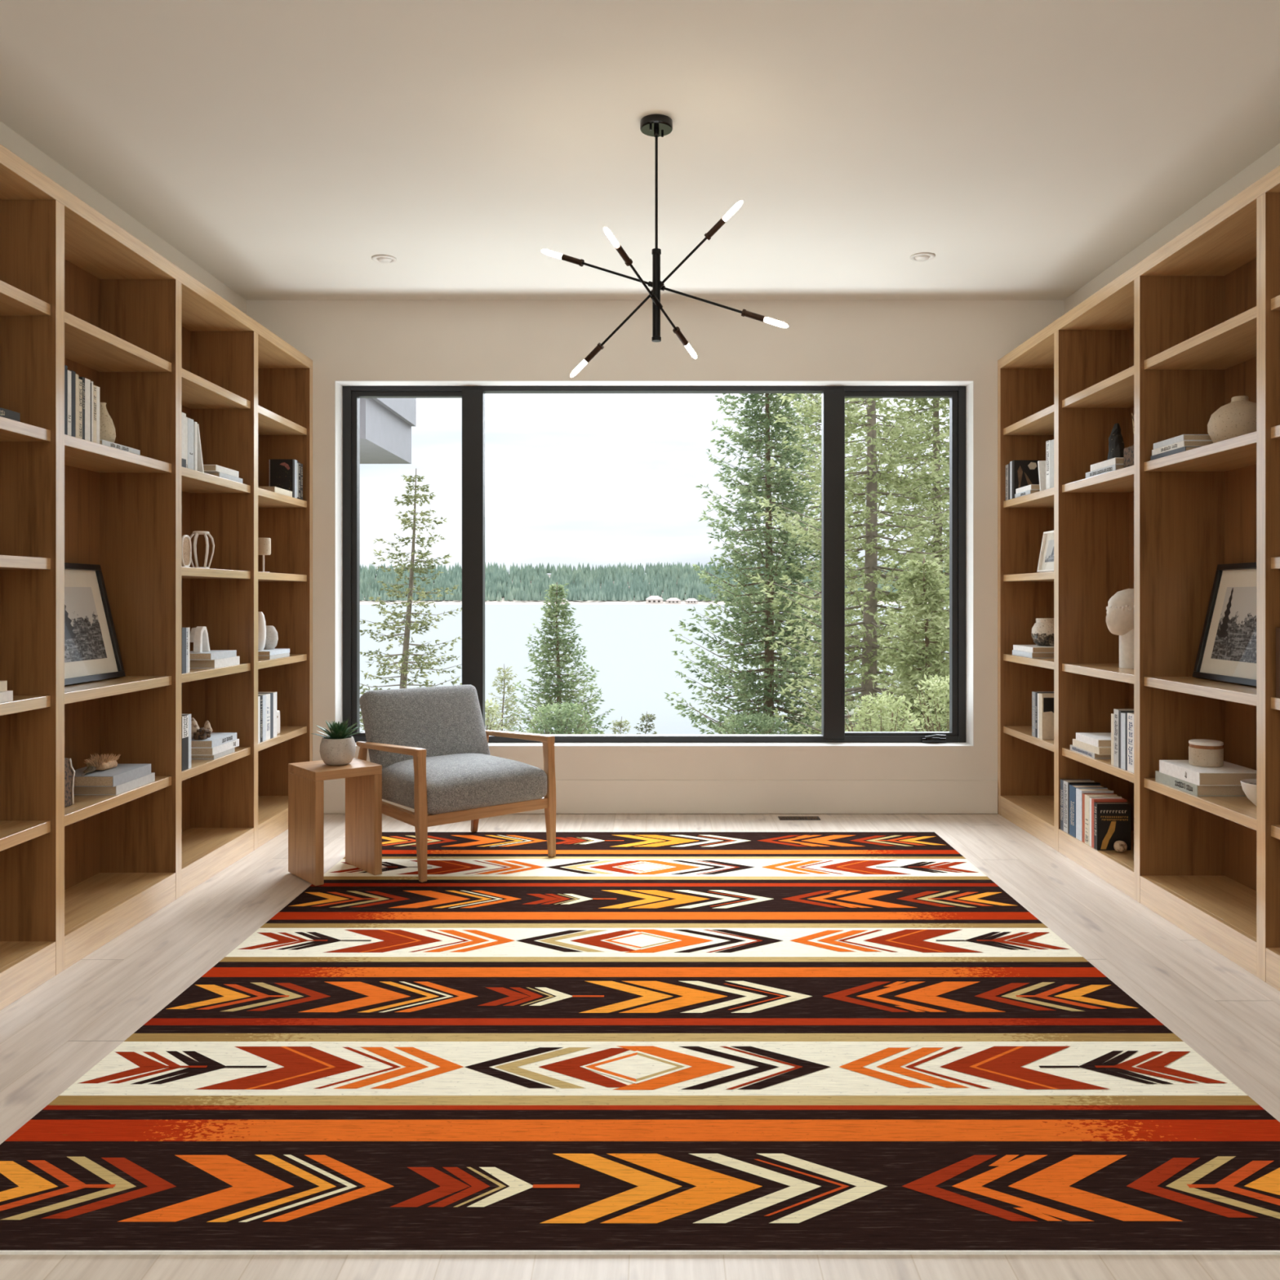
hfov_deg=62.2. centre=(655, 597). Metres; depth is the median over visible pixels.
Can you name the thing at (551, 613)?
spruce tree
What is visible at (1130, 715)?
book
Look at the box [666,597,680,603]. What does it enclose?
cottage
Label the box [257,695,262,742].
book
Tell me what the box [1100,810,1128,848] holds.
print
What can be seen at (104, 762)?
coral
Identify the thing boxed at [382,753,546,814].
seat cushion
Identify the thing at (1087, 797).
book
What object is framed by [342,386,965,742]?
window
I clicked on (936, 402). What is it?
fir tree
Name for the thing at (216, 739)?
book
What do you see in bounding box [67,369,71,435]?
book
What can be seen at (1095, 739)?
book
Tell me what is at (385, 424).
eave
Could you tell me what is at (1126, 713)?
book
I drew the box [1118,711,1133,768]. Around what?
book
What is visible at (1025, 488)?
book
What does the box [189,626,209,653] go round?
sculpture
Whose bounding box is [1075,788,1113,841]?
book
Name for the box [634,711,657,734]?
sapling
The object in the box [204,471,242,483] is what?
book
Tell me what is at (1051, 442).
book
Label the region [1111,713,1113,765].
book
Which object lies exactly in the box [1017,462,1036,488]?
print
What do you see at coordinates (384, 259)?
recessed light
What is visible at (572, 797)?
baseboard
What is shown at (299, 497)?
book
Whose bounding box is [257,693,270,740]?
book
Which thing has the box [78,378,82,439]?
book
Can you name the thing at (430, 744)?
armchair
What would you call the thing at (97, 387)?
book
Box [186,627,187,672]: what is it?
book
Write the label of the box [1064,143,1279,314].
wall
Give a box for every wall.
[0,120,246,314]
[246,300,1064,780]
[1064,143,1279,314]
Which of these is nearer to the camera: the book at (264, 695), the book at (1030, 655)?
the book at (264, 695)
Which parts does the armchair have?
leg, armrest, seat rail, leg, backrest, leg, seat rail, armrest, leg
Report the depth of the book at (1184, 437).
3.67 m
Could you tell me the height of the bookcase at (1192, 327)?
2.383 m
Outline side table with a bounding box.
[288,757,382,885]
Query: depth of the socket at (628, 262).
3.29 m
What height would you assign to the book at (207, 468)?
0.026 m
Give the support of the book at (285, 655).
on the bookcase at (79, 291)
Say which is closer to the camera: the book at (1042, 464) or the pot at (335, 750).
the pot at (335, 750)
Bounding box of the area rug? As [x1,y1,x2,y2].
[0,831,1279,1254]
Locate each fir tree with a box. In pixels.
[731,393,920,710]
[747,393,949,734]
[851,398,949,702]
[930,413,949,659]
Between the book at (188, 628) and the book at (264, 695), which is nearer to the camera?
the book at (188, 628)
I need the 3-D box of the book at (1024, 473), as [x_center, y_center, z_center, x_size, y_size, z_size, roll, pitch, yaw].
[1.894,-0.601,5.406,0.138,0.196,0.034,0,0,0]
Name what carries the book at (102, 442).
on the bookcase at (79, 291)
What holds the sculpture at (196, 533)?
on the bookcase at (79, 291)
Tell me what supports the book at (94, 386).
on the bookcase at (79, 291)
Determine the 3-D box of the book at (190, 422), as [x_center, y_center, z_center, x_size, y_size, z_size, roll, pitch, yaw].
[-1.900,-0.603,4.166,0.151,0.200,0.052,0,0,0]
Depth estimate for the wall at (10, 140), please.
4.17 m
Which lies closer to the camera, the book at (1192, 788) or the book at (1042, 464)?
the book at (1192, 788)
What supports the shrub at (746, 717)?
on the ground
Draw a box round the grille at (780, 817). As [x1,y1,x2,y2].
[779,816,817,818]
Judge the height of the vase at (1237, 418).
0.166 m
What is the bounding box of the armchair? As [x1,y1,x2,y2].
[355,684,555,882]
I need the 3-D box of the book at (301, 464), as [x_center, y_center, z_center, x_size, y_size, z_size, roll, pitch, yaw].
[-1.890,-0.597,5.473,0.131,0.188,0.035,0,0,0]
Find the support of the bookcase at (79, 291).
on the floor
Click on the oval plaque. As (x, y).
(186, 541)
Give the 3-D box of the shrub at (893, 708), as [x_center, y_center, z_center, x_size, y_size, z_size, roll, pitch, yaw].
[2.369,1.805,11.000,1.120,1.680,1.146,0,0,0]
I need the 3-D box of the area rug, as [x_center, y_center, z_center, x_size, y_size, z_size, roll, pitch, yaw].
[-0.004,1.133,3.474,2.700,0.006,3.285,0,0,0]
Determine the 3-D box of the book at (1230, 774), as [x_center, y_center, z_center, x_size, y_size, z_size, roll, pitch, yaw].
[1.935,0.610,3.697,0.221,0.044,0.282,0,0,0]
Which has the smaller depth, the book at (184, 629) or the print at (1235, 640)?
the print at (1235, 640)
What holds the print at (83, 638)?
attached to the framed picture at (92, 653)
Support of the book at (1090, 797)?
on the bookcase at (1192, 327)
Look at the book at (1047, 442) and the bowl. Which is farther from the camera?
the book at (1047, 442)
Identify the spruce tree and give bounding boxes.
[502,582,614,734]
[664,393,862,734]
[865,557,949,731]
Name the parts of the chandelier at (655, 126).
bulb, bulb, bulb, arm, arm, rod, arm, bulb, bulb, bulb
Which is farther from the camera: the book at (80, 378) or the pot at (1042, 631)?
the pot at (1042, 631)
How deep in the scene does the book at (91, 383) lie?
3.43 m
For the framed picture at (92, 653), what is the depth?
3.74 m
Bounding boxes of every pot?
[319,735,355,765]
[1031,617,1053,646]
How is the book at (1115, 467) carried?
on the bookcase at (1192, 327)
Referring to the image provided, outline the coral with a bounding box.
[81,753,120,775]
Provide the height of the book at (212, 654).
0.028 m
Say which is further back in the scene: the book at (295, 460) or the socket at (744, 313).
the book at (295, 460)
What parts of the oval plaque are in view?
dish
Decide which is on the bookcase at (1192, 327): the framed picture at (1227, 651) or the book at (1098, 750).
the framed picture at (1227, 651)
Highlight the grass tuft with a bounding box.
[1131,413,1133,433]
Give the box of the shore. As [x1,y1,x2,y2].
[360,574,945,604]
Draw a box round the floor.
[0,813,1279,1279]
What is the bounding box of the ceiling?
[0,0,1279,300]
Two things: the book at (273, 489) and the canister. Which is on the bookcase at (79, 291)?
the book at (273, 489)
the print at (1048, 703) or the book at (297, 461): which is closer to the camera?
the print at (1048, 703)
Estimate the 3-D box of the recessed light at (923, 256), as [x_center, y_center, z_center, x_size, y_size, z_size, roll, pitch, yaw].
[1.225,-1.558,4.860,0.114,0.013,0.114,0,0,0]
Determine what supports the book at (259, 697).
on the bookcase at (79, 291)
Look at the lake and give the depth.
83.21 m
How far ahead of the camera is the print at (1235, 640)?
3.66 m
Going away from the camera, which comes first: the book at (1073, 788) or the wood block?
the wood block
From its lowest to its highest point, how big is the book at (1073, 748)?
0.022 m
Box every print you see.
[64,586,106,662]
[279,462,290,488]
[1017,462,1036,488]
[1043,697,1053,712]
[1044,539,1053,562]
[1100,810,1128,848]
[1210,586,1256,663]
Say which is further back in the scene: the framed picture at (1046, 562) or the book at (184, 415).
the framed picture at (1046, 562)
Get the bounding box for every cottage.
[645,595,662,603]
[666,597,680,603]
[685,598,697,603]
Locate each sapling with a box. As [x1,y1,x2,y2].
[484,663,524,731]
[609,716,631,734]
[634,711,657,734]
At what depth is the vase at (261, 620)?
5.09 m
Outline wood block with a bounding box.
[1123,444,1133,467]
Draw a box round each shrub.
[484,698,509,731]
[524,701,596,734]
[707,711,794,734]
[844,690,922,731]
[902,673,949,731]
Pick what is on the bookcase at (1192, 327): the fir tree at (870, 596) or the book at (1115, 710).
the book at (1115, 710)
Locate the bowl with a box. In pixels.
[1240,778,1256,805]
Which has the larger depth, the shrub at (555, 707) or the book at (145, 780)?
the shrub at (555, 707)
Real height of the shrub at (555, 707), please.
1.679 m
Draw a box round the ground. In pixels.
[791,702,945,733]
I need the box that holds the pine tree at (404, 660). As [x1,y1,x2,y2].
[360,468,462,729]
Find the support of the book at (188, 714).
on the bookcase at (79, 291)
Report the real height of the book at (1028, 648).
0.026 m
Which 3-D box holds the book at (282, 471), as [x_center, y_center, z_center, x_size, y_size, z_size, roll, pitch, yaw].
[-1.883,-0.600,5.350,0.115,0.194,0.032,0,0,0]
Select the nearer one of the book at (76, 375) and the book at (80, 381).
the book at (76, 375)
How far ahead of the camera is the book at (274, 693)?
5.09 m
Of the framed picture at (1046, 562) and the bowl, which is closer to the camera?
the bowl
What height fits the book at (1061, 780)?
0.222 m
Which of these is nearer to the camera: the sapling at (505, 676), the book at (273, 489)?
the book at (273, 489)
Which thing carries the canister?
on the book at (1230, 774)
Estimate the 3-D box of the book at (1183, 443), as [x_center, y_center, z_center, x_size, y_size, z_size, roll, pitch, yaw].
[1.920,-0.532,3.777,0.191,0.021,0.235,0,0,0]
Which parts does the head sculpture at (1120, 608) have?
post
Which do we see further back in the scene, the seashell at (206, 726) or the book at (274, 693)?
the book at (274, 693)
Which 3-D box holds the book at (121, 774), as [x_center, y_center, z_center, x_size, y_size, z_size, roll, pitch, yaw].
[-1.925,0.620,3.704,0.200,0.036,0.268,0,0,0]
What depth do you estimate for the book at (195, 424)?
4.21 m
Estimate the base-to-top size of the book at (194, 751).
0.031 m
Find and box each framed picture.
[64,562,125,685]
[1036,530,1053,572]
[1192,562,1256,686]
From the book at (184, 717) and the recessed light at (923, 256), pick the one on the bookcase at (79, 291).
the book at (184, 717)
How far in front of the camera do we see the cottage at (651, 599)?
696.01 m
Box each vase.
[99,402,115,442]
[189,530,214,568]
[257,611,266,650]
[263,625,278,649]
[1207,395,1256,443]
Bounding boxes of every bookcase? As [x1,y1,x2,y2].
[0,144,312,1010]
[997,164,1279,991]
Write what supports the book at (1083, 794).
on the bookcase at (1192, 327)
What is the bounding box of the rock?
[1106,422,1124,459]
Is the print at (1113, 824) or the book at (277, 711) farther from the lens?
the book at (277, 711)
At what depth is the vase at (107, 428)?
3.62 m
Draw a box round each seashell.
[191,717,199,738]
[203,720,212,734]
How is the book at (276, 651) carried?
on the book at (285, 655)
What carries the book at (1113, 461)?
on the book at (1115, 467)
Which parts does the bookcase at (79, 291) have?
shelf, shelf, shelf, shelf, shelf, shelf, panel, shelf, shelf, shelf, shelf, shelf, panel, shelf, shelf, shelf, shelf, shelf, shelf, shelf, shelf, shelf, shelf, shelf, shelf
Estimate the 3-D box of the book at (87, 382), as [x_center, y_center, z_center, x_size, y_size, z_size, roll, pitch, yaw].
[-1.900,-0.603,3.409,0.150,0.200,0.032,0,0,0]
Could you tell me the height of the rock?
0.174 m
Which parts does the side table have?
panel, panel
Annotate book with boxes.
[0,407,20,422]
[0,680,7,692]
[0,690,13,702]
[64,364,67,435]
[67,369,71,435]
[70,370,75,436]
[71,764,151,786]
[73,772,155,795]
[75,373,78,437]
[78,377,84,439]
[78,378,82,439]
[84,377,90,441]
[90,381,93,441]
[90,382,91,441]
[93,385,96,443]
[96,386,99,444]
[99,439,140,454]
[182,412,186,467]
[182,627,186,673]
[182,713,191,768]
[182,715,188,770]
[186,417,187,468]
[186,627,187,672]
[187,417,193,469]
[187,627,189,672]
[189,649,236,660]
[189,656,239,668]
[191,732,236,747]
[191,738,239,755]
[191,747,234,759]
[193,421,197,471]
[197,423,204,472]
[203,464,238,477]
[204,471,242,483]
[257,486,292,497]
[257,648,289,655]
[257,653,289,659]
[257,692,276,737]
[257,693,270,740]
[257,693,273,738]
[257,694,266,741]
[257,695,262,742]
[257,696,260,742]
[269,459,297,498]
[270,459,294,497]
[276,710,279,733]
[297,461,298,498]
[297,462,300,499]
[300,463,302,500]
[1005,464,1008,500]
[1008,462,1009,499]
[1009,461,1012,499]
[1012,460,1039,498]
[1012,649,1053,657]
[1013,644,1053,653]
[1014,489,1039,497]
[1015,484,1039,493]
[1031,691,1053,736]
[1035,692,1053,737]
[1037,460,1045,491]
[1037,693,1039,737]
[1039,693,1053,739]
[1045,440,1050,489]
[1049,439,1053,488]
[1060,779,1090,831]
[1063,780,1093,833]
[1067,782,1100,834]
[1069,784,1106,837]
[1070,744,1111,758]
[1072,738,1111,755]
[1075,732,1111,746]
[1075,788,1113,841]
[1082,793,1114,843]
[1084,794,1121,845]
[1085,464,1123,478]
[1089,797,1122,846]
[1090,457,1123,471]
[1091,798,1126,848]
[1093,802,1130,849]
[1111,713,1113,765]
[1113,708,1133,767]
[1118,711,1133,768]
[1120,712,1125,769]
[1125,712,1127,770]
[1127,712,1133,773]
[1151,440,1213,455]
[1151,446,1199,460]
[1153,434,1212,448]
[1155,770,1245,795]
[1159,760,1256,786]
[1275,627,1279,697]
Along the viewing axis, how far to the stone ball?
4.28 m
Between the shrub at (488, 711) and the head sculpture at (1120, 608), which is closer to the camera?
the head sculpture at (1120, 608)
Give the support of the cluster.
on the book at (216, 739)
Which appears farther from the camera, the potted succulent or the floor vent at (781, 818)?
the floor vent at (781, 818)
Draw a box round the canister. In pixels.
[1188,738,1223,767]
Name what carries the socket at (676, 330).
attached to the chandelier at (655, 126)
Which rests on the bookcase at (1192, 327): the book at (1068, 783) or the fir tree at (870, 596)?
the book at (1068, 783)
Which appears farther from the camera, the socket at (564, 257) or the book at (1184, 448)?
the book at (1184, 448)
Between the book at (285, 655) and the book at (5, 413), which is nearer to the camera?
the book at (5, 413)
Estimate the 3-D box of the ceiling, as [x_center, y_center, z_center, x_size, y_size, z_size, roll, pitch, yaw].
[0.000,-1.624,1.597,4.620,0.120,8.394,0,0,0]
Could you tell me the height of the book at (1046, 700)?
0.214 m
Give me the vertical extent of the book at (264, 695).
0.214 m
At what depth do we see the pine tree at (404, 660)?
27.86 m
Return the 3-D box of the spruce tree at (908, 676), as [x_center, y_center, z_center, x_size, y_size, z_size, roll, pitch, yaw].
[3.942,1.214,15.451,2.305,3.597,2.097,0,0,-10]
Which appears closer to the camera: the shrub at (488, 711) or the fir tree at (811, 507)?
the shrub at (488, 711)
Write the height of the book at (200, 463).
0.191 m
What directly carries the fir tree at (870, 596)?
on the ground
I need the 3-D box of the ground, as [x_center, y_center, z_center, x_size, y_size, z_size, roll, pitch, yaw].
[2.000,3.803,22.900,40.000,3.684,34.000,0,0,0]
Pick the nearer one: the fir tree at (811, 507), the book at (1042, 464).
the book at (1042, 464)
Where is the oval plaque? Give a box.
[182,534,191,567]
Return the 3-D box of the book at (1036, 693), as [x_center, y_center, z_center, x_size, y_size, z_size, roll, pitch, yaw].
[1.900,0.562,5.075,0.151,0.214,0.027,0,0,0]
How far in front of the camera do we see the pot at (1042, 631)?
5.23 m
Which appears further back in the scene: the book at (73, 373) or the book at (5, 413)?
the book at (73, 373)
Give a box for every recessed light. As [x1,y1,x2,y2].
[371,254,396,263]
[909,252,935,261]
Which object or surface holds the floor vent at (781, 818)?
in the floor
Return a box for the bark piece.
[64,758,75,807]
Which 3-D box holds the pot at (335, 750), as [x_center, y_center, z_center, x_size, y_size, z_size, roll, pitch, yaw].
[-1.302,0.628,4.349,0.143,0.110,0.143,0,0,0]
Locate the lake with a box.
[360,604,949,734]
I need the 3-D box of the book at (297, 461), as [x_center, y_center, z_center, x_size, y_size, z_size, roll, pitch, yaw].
[-1.890,-0.600,5.410,0.130,0.194,0.019,0,0,0]
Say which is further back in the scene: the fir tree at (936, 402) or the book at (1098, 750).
the fir tree at (936, 402)
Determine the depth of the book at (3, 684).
2.97 m
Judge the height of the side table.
0.446 m
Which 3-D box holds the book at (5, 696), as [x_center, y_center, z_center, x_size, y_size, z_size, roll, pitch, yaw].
[-1.910,0.279,2.896,0.170,0.029,0.232,0,0,0]
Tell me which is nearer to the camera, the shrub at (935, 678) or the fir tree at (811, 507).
the shrub at (935, 678)
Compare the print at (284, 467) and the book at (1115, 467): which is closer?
the book at (1115, 467)
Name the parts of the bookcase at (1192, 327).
shelf, shelf, shelf, shelf, shelf, shelf, shelf, shelf, shelf, shelf, shelf, panel, shelf, shelf, shelf, shelf, shelf, panel, shelf, shelf, shelf, shelf, shelf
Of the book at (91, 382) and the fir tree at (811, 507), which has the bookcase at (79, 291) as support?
the book at (91, 382)
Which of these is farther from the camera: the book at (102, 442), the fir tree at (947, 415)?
the fir tree at (947, 415)
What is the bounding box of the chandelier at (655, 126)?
[541,114,788,377]
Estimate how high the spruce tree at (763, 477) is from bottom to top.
13.167 m
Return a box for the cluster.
[193,727,211,740]
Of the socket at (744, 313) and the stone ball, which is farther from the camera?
the stone ball
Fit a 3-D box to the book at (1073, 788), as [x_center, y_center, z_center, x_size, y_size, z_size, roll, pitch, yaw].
[1.873,0.924,4.590,0.136,0.216,0.067,0,0,0]
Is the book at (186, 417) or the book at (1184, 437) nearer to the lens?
the book at (1184, 437)
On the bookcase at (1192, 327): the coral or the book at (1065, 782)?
the book at (1065, 782)
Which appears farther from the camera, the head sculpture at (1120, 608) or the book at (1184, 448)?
the head sculpture at (1120, 608)
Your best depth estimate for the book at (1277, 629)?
3.11 m
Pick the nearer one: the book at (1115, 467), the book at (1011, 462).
the book at (1115, 467)
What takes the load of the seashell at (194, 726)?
on the book at (216, 739)
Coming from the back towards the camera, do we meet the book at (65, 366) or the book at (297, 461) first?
the book at (297, 461)
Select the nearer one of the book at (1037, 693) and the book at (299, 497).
the book at (1037, 693)
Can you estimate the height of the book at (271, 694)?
0.214 m
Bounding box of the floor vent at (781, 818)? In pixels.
[777,816,820,820]
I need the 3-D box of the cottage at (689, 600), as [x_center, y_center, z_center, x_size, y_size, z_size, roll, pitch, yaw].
[24.000,2.576,699.000,8.200,4.220,7.200,0,0,0]
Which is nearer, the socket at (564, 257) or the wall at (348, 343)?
the socket at (564, 257)
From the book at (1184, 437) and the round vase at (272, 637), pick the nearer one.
the book at (1184, 437)
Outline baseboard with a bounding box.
[323,780,997,813]
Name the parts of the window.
sash, sash, crank handle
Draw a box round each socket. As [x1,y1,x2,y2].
[561,253,584,266]
[584,342,604,362]
[614,244,632,266]
[672,326,688,346]
[704,217,725,239]
[741,309,765,322]
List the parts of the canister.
lid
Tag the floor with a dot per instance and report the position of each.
(55, 1033)
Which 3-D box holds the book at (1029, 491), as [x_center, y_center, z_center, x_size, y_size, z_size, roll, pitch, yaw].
[1.910,-0.514,5.270,0.171,0.022,0.220,0,0,0]
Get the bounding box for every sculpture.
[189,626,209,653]
[1106,588,1133,668]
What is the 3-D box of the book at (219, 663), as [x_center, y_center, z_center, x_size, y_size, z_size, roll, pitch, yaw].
[-1.905,0.275,4.524,0.160,0.036,0.263,0,0,0]
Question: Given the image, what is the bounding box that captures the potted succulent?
[311,718,362,765]
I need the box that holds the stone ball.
[1113,840,1127,852]
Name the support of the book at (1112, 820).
on the bookcase at (1192, 327)
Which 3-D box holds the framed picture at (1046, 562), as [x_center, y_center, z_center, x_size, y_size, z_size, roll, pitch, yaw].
[1.870,-0.217,4.942,0.078,0.195,0.285,0,0,0]
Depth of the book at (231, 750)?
4.39 m
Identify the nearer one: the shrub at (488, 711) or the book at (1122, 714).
the book at (1122, 714)
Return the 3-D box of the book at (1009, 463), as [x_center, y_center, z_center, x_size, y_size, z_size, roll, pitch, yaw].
[1.890,-0.598,5.467,0.130,0.190,0.024,0,0,0]
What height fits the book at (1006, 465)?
0.186 m
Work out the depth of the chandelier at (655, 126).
3.47 m
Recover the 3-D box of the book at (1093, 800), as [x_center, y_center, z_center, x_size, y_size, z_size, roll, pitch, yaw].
[1.873,0.932,4.376,0.135,0.200,0.024,0,0,0]
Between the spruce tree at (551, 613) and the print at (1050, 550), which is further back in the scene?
the spruce tree at (551, 613)
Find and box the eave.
[360,398,416,463]
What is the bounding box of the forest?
[360,561,949,600]

